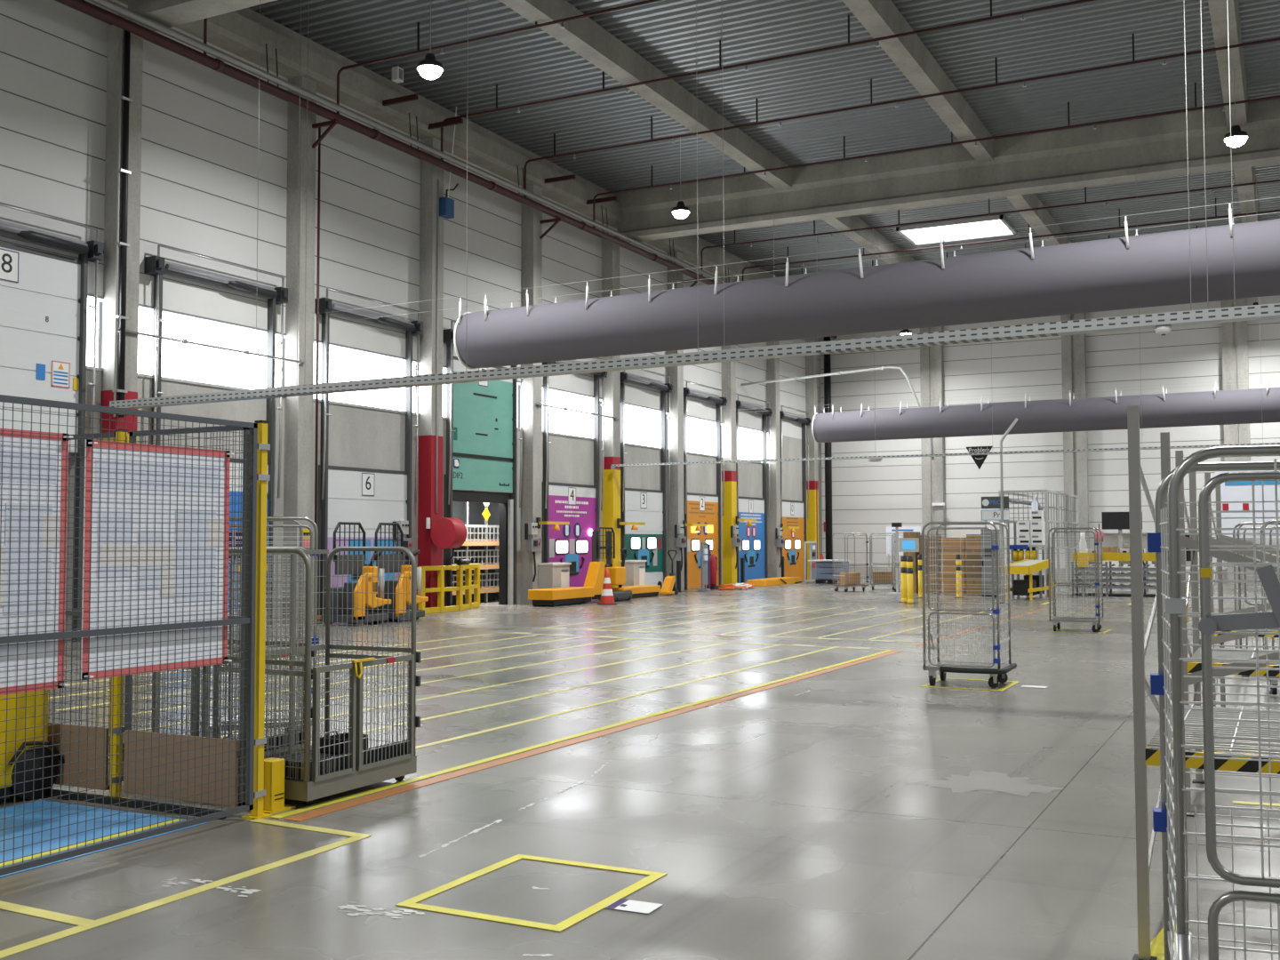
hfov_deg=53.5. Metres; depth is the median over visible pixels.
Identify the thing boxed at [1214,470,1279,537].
panel board
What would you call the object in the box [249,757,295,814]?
bollard
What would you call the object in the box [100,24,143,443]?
concrete column
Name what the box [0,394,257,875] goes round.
fence panel
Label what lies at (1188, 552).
printer
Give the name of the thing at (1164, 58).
pipe
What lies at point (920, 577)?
bollard
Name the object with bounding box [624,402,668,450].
window
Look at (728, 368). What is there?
concrete column
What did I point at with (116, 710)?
fence post
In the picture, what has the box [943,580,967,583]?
cardboard box
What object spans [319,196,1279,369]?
air duct
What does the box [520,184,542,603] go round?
concrete column
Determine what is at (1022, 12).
pipe
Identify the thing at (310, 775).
cage
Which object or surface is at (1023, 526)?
carton
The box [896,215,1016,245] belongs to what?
window
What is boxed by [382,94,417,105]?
bracket
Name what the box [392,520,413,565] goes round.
control box
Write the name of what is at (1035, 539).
carton
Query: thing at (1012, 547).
table
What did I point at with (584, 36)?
concrete purlin
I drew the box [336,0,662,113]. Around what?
pipe
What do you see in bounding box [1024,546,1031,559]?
cylinder
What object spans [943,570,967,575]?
cardboard box
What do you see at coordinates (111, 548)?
print
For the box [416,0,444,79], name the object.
lamp
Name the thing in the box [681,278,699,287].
bracket
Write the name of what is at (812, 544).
frame
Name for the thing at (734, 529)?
control box
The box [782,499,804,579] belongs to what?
door
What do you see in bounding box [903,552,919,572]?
cardboard box
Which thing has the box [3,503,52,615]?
print
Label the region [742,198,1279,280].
pipe
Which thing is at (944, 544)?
cardboard box
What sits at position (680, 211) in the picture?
lamp
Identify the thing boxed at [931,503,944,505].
emergency light
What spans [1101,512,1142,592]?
screen
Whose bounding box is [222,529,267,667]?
post
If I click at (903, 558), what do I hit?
bollard
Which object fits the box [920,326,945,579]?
concrete column
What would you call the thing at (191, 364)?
window
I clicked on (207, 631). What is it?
print
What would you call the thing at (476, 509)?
wall
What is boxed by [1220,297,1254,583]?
concrete column
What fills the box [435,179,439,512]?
conduit pipe
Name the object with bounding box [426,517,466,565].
hose reel
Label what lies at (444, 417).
window
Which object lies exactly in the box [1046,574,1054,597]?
post
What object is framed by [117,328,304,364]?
rail
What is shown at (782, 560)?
post
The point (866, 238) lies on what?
concrete purlin
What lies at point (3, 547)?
print
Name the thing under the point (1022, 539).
carton
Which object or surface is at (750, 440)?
window
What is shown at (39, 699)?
truck
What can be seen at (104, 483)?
print
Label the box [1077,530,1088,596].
column
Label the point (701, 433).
window
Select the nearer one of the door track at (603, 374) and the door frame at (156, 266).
the door frame at (156, 266)
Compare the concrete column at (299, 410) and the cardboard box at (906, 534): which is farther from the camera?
the cardboard box at (906, 534)
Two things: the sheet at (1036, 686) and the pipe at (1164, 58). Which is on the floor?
the sheet at (1036, 686)
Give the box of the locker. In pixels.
[980,529,999,597]
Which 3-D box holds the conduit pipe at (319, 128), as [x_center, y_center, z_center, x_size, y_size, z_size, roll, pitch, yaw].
[-6.309,-2.276,24.819,0.043,9.500,0.050,-2,-3,27]
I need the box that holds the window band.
[0,240,821,443]
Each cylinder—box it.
[1012,549,1018,560]
[1018,549,1023,560]
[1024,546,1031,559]
[1031,546,1036,559]
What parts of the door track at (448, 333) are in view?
guide rail, guide rail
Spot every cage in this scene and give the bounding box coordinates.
[121,546,316,775]
[200,516,319,737]
[213,546,420,805]
[832,532,869,591]
[869,533,895,590]
[891,532,921,591]
[921,521,1016,687]
[1048,527,1103,631]
[1146,444,1279,959]
[1232,521,1279,649]
[1259,520,1279,694]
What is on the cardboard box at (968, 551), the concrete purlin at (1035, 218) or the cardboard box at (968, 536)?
the cardboard box at (968, 536)
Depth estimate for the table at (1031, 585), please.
33.49 m
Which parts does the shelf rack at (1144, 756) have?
foot plate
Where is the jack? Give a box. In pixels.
[658,549,678,594]
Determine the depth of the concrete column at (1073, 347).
47.77 m
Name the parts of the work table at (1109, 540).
leg, panel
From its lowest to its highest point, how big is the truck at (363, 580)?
1.945 m
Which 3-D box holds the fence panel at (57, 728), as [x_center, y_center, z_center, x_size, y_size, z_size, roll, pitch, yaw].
[-4.244,0.834,8.399,2.200,2.220,0.055,-2,-3,27]
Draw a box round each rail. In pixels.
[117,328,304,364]
[535,402,618,419]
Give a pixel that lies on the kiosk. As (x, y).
(902, 544)
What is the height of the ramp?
0.224 m
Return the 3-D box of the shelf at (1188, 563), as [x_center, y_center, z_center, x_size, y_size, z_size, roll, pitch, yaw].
[14.164,2.168,33.185,0.600,0.100,0.500,-2,-3,27]
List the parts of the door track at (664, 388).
guide rail, guide rail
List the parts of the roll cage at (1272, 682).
door, door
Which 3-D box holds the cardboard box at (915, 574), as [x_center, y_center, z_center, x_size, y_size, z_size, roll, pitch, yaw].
[8.105,3.048,37.769,0.360,0.601,0.602,-1,-3,25]
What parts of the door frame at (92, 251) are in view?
guide rail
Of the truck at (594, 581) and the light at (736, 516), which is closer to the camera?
the truck at (594, 581)
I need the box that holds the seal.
[452,489,511,604]
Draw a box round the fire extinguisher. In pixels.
[706,554,718,589]
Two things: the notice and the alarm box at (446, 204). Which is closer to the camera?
the notice
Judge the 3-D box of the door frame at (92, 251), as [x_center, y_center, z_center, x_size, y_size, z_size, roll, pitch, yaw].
[-9.487,-0.804,19.034,0.320,6.635,3.200,-2,-3,27]
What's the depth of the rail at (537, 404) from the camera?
33.70 m
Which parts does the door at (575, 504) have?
number plate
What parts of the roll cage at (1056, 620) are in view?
door, door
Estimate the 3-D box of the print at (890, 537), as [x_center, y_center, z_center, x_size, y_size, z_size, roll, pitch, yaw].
[8.212,2.054,41.105,0.300,0.500,0.010,-2,-3,27]
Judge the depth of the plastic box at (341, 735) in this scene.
8.47 m
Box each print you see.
[0,448,55,483]
[0,544,5,569]
[0,571,4,607]
[0,640,49,652]
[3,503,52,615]
[42,513,60,547]
[95,459,219,492]
[96,511,131,577]
[96,626,215,639]
[100,544,175,566]
[136,530,164,590]
[160,566,175,596]
[174,508,215,602]
[208,518,223,546]
[888,536,895,551]
[1222,503,1228,510]
[1242,503,1248,510]
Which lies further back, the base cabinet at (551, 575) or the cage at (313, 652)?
the base cabinet at (551, 575)
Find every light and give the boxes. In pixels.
[536,517,569,529]
[616,518,645,529]
[682,520,706,530]
[735,515,756,525]
[780,523,799,532]
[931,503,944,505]
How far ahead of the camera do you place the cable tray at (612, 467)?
31.18 m
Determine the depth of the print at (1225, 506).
27.69 m
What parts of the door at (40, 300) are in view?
number plate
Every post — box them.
[109,429,129,799]
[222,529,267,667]
[241,420,272,819]
[676,560,682,591]
[740,558,744,583]
[781,556,783,576]
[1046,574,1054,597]
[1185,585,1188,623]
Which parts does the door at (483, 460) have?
number plate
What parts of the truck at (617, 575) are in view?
tiller arm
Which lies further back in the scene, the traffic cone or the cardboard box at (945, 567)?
the cardboard box at (945, 567)
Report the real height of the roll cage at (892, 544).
1.783 m
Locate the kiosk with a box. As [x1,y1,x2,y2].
[885,522,919,594]
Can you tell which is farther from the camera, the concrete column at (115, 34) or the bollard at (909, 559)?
the bollard at (909, 559)
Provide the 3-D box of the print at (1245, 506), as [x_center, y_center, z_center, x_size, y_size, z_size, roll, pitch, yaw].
[13.132,0.579,27.516,0.120,0.150,0.010,-2,-3,27]
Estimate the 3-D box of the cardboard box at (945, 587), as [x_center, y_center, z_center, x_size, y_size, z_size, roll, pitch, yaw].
[9.216,3.105,36.972,0.620,0.135,0.600,-1,-3,26]
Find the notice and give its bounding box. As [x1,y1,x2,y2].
[303,528,310,546]
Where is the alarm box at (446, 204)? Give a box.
[439,106,458,218]
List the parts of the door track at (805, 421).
guide rail, guide rail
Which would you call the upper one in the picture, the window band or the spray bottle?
the window band
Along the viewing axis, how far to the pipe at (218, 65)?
24.80 m
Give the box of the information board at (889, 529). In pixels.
[886,526,921,588]
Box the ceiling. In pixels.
[248,0,1279,277]
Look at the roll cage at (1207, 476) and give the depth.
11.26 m
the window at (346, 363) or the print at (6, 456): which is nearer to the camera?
the print at (6, 456)
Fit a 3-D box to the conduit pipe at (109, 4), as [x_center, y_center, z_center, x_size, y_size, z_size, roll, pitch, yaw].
[-2.328,-6.920,31.593,0.124,0.130,45.500,-2,-3,27]
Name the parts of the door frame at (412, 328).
guide rail, guide rail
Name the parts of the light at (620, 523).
wall plate, swing arm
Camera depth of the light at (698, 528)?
39.61 m
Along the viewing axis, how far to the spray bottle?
35.71 m
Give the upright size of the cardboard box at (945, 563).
0.135 m
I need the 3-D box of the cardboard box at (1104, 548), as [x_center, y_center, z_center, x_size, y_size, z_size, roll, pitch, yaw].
[14.305,2.180,38.623,0.400,0.281,0.302,-2,-3,27]
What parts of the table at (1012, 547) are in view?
leg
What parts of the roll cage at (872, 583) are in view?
door, door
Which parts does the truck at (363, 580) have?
mast panel, steering handle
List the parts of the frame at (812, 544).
grey panel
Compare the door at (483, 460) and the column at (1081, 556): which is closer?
the door at (483, 460)
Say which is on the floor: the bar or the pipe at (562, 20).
the bar
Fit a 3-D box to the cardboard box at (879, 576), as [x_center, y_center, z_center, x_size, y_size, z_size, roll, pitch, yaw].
[7.661,3.057,39.953,0.620,0.361,0.452,-1,-3,13]
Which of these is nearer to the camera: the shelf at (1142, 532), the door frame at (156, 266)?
the door frame at (156, 266)
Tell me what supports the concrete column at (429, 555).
on the floor
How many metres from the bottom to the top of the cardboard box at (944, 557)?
0.135 m
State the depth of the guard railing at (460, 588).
28.67 m
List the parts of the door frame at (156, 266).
guide rail, guide rail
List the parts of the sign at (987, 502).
sign plate, post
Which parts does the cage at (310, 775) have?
frame, slotted kick plate, frame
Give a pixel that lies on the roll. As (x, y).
(463, 561)
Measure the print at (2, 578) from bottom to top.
0.162 m
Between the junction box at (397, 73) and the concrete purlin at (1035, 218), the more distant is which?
the concrete purlin at (1035, 218)
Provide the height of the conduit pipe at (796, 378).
3.213 m
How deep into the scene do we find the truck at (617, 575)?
33.02 m
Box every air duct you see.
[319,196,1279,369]
[729,377,1279,443]
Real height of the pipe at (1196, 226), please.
1.480 m
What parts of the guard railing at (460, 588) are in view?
post, post, post, post, post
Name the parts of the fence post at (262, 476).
foot plate, post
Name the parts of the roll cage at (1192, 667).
foot plate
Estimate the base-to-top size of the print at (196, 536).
0.506 m
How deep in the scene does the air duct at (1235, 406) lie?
38.29 m
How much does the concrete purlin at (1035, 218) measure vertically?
0.500 m
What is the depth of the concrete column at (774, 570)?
47.13 m
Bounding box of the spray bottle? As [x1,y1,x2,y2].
[1031,496,1038,510]
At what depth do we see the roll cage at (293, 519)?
9.85 m
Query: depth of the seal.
31.33 m
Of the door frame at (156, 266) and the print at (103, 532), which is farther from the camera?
the door frame at (156, 266)
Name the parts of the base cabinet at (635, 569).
lid, door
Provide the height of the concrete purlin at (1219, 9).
0.500 m
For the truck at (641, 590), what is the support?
on the floor
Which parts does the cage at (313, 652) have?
frame, slotted kick plate, frame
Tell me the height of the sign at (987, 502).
2.825 m
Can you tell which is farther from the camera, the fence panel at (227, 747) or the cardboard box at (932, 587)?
the cardboard box at (932, 587)
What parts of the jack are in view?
loop handle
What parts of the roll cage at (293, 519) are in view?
door, door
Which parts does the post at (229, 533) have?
post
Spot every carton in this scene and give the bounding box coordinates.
[1016,520,1030,534]
[1017,534,1030,544]
[1030,510,1044,520]
[1030,520,1045,534]
[1030,534,1045,544]
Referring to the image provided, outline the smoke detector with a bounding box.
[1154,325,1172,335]
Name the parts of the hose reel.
instruction plate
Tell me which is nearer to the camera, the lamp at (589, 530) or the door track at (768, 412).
the lamp at (589, 530)
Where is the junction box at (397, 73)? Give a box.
[392,64,403,83]
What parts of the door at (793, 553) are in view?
number plate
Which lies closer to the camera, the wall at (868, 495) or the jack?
the jack
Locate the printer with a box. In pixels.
[1184,535,1191,599]
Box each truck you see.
[0,689,64,800]
[312,521,391,625]
[365,522,428,622]
[528,561,605,606]
[592,527,631,601]
[614,584,660,598]
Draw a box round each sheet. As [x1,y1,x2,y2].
[605,898,663,913]
[1020,685,1047,687]
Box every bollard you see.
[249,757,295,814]
[898,555,907,602]
[904,556,915,603]
[918,554,922,598]
[953,554,963,598]
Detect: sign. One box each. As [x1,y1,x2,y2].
[966,446,992,469]
[981,496,1008,564]
[981,509,1008,529]
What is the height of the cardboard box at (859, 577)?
0.120 m
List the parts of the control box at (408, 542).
display plate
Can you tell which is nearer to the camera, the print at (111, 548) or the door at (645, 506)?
the print at (111, 548)
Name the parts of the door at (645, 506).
number plate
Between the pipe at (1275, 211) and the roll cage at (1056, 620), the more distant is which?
the pipe at (1275, 211)
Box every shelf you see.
[1103,532,1198,534]
[1185,560,1191,565]
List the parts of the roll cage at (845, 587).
door, door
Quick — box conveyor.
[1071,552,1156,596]
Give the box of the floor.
[0,578,1279,959]
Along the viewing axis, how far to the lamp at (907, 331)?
46.98 m
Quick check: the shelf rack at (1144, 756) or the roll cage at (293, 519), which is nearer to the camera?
the shelf rack at (1144, 756)
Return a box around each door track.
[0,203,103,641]
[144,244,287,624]
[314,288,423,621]
[442,320,522,606]
[541,357,607,562]
[620,368,672,582]
[683,381,727,589]
[736,394,772,583]
[779,406,810,579]
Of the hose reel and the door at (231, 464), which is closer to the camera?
the door at (231, 464)
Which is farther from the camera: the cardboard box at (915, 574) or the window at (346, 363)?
the cardboard box at (915, 574)
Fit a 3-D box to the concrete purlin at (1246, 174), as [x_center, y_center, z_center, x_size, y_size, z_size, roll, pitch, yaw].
[17.459,-7.919,36.437,0.480,0.500,16.330,-2,-3,27]
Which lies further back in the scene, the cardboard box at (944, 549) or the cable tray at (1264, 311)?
the cardboard box at (944, 549)
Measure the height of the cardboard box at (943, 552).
0.135 m
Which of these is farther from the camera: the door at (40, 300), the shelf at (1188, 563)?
the shelf at (1188, 563)
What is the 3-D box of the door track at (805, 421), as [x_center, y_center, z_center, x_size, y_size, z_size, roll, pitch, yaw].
[5.992,0.570,49.230,0.320,6.635,3.200,-2,-3,27]
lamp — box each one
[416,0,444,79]
[588,528,592,535]
[671,134,690,218]
[899,328,911,335]
[1223,68,1248,147]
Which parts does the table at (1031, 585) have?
motor, rail, rail, leg, motor, leg, leg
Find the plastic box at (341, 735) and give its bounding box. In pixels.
[320,731,367,754]
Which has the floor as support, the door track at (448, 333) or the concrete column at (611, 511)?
the concrete column at (611, 511)
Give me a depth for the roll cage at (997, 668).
13.80 m
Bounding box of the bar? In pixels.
[43,788,226,819]
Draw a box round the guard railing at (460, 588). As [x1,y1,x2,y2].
[418,563,479,613]
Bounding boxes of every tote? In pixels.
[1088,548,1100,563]
[1119,548,1130,563]
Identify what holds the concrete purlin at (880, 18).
attached to the ceiling
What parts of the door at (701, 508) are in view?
number plate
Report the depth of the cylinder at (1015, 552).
35.72 m
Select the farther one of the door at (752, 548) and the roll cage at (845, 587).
the door at (752, 548)
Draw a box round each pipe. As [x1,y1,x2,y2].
[56,0,836,338]
[89,0,728,283]
[203,17,207,54]
[314,127,320,526]
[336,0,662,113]
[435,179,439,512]
[440,0,1095,159]
[524,33,1279,197]
[592,82,1279,227]
[700,174,1279,275]
[741,366,934,459]
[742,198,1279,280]
[801,225,1197,273]
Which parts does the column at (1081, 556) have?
post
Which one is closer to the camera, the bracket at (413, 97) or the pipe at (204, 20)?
the pipe at (204, 20)
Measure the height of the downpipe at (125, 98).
6.700 m
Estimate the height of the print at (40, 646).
0.050 m
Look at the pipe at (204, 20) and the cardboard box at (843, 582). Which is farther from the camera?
the cardboard box at (843, 582)
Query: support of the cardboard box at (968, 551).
on the cardboard box at (972, 572)
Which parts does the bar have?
foot plate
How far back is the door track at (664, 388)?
38.84 m
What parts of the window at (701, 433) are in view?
sill, head trim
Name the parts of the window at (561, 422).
sill, head trim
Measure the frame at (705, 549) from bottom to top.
1.505 m
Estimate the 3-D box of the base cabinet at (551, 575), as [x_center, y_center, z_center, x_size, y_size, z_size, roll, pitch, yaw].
[-2.190,2.602,32.270,0.500,0.990,0.900,-2,-3,27]
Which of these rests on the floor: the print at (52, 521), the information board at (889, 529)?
the information board at (889, 529)
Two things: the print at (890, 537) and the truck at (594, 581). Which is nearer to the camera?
the truck at (594, 581)
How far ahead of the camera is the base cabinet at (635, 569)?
35.84 m
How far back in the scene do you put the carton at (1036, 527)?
35.53 m
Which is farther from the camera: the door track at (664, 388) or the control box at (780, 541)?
the control box at (780, 541)
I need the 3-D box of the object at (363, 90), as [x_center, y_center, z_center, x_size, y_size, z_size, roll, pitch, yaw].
[-5.524,-8.156,26.933,0.530,0.800,58.200,-2,-3,27]
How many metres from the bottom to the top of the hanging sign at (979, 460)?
0.570 m
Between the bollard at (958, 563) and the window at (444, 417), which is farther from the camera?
the bollard at (958, 563)
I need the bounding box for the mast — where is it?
[1000,417,1017,603]
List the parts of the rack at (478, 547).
panel, warning plate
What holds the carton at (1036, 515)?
on the carton at (1036, 527)
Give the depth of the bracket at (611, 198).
34.10 m
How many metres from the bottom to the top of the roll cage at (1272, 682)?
1.783 m
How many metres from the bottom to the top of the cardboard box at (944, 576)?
0.135 m
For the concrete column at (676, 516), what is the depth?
39.59 m
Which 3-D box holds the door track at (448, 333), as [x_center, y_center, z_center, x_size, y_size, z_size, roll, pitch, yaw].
[-3.683,-0.289,30.358,0.320,6.635,3.200,-2,-3,27]
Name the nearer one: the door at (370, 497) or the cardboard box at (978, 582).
the door at (370, 497)
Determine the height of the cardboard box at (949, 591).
0.135 m
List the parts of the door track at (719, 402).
guide rail, guide rail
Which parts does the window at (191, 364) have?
sill, head trim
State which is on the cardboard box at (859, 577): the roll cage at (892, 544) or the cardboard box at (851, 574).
the cardboard box at (851, 574)
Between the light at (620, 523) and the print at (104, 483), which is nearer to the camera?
the print at (104, 483)
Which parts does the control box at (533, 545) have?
display plate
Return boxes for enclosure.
[999,489,1079,593]
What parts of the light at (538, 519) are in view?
wall plate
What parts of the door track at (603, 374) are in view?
guide rail, guide rail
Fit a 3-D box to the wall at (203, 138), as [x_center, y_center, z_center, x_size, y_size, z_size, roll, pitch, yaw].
[-5.803,-2.876,27.005,0.280,11.500,58.500,-2,-3,27]
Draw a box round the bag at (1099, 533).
[1095,523,1103,561]
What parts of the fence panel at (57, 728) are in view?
rail, frame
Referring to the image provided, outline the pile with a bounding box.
[719,582,754,590]
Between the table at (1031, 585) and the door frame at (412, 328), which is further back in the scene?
the table at (1031, 585)
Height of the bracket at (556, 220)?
0.475 m
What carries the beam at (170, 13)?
attached to the ceiling
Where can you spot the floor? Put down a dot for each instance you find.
(780, 770)
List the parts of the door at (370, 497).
number plate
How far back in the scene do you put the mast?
31.34 m
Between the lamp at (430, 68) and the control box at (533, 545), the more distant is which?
the control box at (533, 545)
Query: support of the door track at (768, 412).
attached to the wall at (203, 138)
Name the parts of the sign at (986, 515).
sign plate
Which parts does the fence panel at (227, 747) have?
rail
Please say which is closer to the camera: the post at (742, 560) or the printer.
the printer
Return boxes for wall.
[0,0,822,641]
[452,501,499,599]
[820,295,1279,569]
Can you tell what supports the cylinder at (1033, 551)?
on the table at (1012, 547)
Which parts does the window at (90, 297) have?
sill, head trim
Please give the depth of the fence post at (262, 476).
7.38 m
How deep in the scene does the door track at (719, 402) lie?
42.66 m
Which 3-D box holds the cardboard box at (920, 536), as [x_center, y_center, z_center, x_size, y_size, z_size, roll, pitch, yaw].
[8.620,1.914,37.669,0.500,0.571,0.602,-2,-3,29]
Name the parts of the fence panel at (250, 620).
rail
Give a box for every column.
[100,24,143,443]
[281,75,316,623]
[417,136,444,609]
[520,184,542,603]
[601,239,620,587]
[666,251,684,591]
[720,276,736,584]
[766,341,781,577]
[805,337,818,578]
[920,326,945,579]
[1060,312,1089,581]
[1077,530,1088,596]
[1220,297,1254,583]
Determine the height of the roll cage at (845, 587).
1.783 m
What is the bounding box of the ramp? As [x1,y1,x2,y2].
[746,576,801,585]
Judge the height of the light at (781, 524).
0.320 m
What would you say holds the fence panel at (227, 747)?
attached to the fence post at (116, 710)
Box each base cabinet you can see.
[537,562,571,589]
[620,560,647,586]
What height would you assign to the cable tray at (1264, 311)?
7.780 m
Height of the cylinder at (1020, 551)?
0.400 m
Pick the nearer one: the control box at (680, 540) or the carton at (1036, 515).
the carton at (1036, 515)
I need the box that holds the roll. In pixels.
[456,559,471,565]
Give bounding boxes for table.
[1004,559,1051,599]
[1006,544,1052,595]
[1096,532,1199,591]
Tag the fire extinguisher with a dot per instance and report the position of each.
(713, 559)
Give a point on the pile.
(743, 586)
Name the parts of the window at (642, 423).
sill, head trim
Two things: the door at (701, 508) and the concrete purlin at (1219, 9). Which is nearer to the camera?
the concrete purlin at (1219, 9)
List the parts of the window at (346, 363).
head trim, sill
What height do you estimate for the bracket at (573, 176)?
0.100 m
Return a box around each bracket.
[312,120,337,148]
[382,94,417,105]
[427,118,463,129]
[539,217,560,239]
[544,174,575,183]
[586,196,616,204]
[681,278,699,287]
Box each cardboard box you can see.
[840,572,860,576]
[840,576,860,580]
[840,580,860,584]
[872,571,892,582]
[903,531,919,537]
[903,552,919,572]
[906,572,918,592]
[919,535,941,554]
[924,553,941,573]
[924,573,942,592]
[942,542,966,546]
[943,537,966,541]
[943,546,966,551]
[943,552,966,556]
[943,556,966,560]
[943,560,967,566]
[943,565,967,570]
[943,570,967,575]
[943,575,967,579]
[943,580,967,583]
[943,584,967,589]
[943,589,967,593]
[966,534,981,549]
[966,549,981,564]
[967,564,981,579]
[967,579,981,594]
[1102,546,1117,551]
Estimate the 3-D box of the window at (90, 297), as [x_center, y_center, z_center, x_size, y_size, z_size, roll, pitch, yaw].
[-9.738,-2.469,19.126,0.190,1.230,3.865,-2,-3,27]
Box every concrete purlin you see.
[498,0,792,190]
[822,215,916,263]
[841,0,994,162]
[1006,192,1071,246]
[1208,0,1247,128]
[1233,166,1259,223]
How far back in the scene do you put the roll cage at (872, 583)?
39.67 m
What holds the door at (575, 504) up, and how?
attached to the door track at (603, 374)
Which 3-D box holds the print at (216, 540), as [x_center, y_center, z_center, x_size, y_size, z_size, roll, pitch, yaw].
[-2.387,0.294,7.135,0.001,0.157,0.107,-2,-3,27]
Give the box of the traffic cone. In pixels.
[597,568,617,605]
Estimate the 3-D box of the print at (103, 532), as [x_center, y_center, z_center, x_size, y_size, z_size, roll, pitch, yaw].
[-2.700,0.333,6.525,0.001,0.337,0.213,-2,-3,27]
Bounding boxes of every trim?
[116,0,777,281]
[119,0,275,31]
[507,499,513,604]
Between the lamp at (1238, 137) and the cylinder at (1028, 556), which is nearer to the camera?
the lamp at (1238, 137)
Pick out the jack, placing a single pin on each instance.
(668, 587)
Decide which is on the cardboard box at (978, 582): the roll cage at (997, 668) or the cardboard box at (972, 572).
the cardboard box at (972, 572)
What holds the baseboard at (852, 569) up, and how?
attached to the wall at (868, 495)
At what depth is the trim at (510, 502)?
31.36 m
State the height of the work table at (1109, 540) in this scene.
1.760 m
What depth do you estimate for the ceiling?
27.31 m
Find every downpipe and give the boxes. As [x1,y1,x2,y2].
[112,30,132,417]
[824,336,831,561]
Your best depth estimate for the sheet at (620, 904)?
5.52 m
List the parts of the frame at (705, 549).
grey panel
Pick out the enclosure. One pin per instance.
(1013, 500)
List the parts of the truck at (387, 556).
mast panel, steering handle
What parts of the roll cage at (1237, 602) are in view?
door, door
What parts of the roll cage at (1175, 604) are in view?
door, door, latch lever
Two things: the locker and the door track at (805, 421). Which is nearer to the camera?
the locker
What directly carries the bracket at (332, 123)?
attached to the concrete column at (299, 410)
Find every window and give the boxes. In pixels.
[86,293,103,371]
[137,304,286,390]
[313,339,419,415]
[442,365,520,430]
[542,385,602,441]
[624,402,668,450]
[687,415,722,457]
[738,425,767,464]
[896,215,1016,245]
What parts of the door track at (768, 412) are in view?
guide rail, guide rail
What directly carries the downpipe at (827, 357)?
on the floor
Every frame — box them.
[696,542,710,591]
[803,541,816,582]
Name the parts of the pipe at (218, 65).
drop rod, drop rod, drop rod, drop rod, drop rod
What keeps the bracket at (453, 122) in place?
attached to the wall at (203, 138)
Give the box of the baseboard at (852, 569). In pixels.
[849,567,1259,580]
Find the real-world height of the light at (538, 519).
0.320 m
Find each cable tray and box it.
[109,0,1279,415]
[610,118,1279,469]
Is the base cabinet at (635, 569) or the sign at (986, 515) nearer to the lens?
the base cabinet at (635, 569)
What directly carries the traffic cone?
on the floor
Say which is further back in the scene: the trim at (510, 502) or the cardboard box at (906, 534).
the cardboard box at (906, 534)
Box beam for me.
[614,98,1279,242]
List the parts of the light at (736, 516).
wall plate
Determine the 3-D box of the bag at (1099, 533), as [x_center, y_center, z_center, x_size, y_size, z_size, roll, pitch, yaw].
[12.719,1.738,35.148,0.156,1.050,0.156,1,-3,-18]
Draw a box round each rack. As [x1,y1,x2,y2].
[452,501,499,604]
[1127,405,1279,959]
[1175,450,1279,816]
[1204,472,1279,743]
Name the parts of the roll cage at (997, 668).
door, door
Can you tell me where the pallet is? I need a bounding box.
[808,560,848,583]
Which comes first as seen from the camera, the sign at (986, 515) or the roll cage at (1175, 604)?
the roll cage at (1175, 604)
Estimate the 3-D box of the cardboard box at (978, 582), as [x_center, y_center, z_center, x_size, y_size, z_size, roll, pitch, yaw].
[9.612,3.062,36.321,0.400,0.431,0.502,-1,-3,26]
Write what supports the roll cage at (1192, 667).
on the floor
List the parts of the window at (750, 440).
head trim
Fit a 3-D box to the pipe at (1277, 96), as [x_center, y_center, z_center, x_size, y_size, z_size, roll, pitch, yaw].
[11.636,-7.822,27.512,28.966,1.480,0.080,-2,-3,27]
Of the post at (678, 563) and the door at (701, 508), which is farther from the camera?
the door at (701, 508)
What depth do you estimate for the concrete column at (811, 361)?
50.94 m
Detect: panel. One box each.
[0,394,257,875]
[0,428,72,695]
[47,432,115,790]
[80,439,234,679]
[123,425,249,807]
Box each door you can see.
[0,241,81,453]
[227,458,268,628]
[327,465,407,587]
[452,356,513,493]
[548,481,596,586]
[624,488,663,591]
[687,492,719,589]
[738,496,765,583]
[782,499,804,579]
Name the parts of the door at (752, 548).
number plate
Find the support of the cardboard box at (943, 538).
on the cardboard box at (944, 544)
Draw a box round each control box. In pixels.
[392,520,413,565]
[524,522,541,582]
[674,524,686,571]
[730,525,741,568]
[775,528,784,567]
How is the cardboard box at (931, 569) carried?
on the cardboard box at (932, 587)
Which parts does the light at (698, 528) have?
wall plate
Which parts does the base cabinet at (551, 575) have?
lid, door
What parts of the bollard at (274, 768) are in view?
foot plate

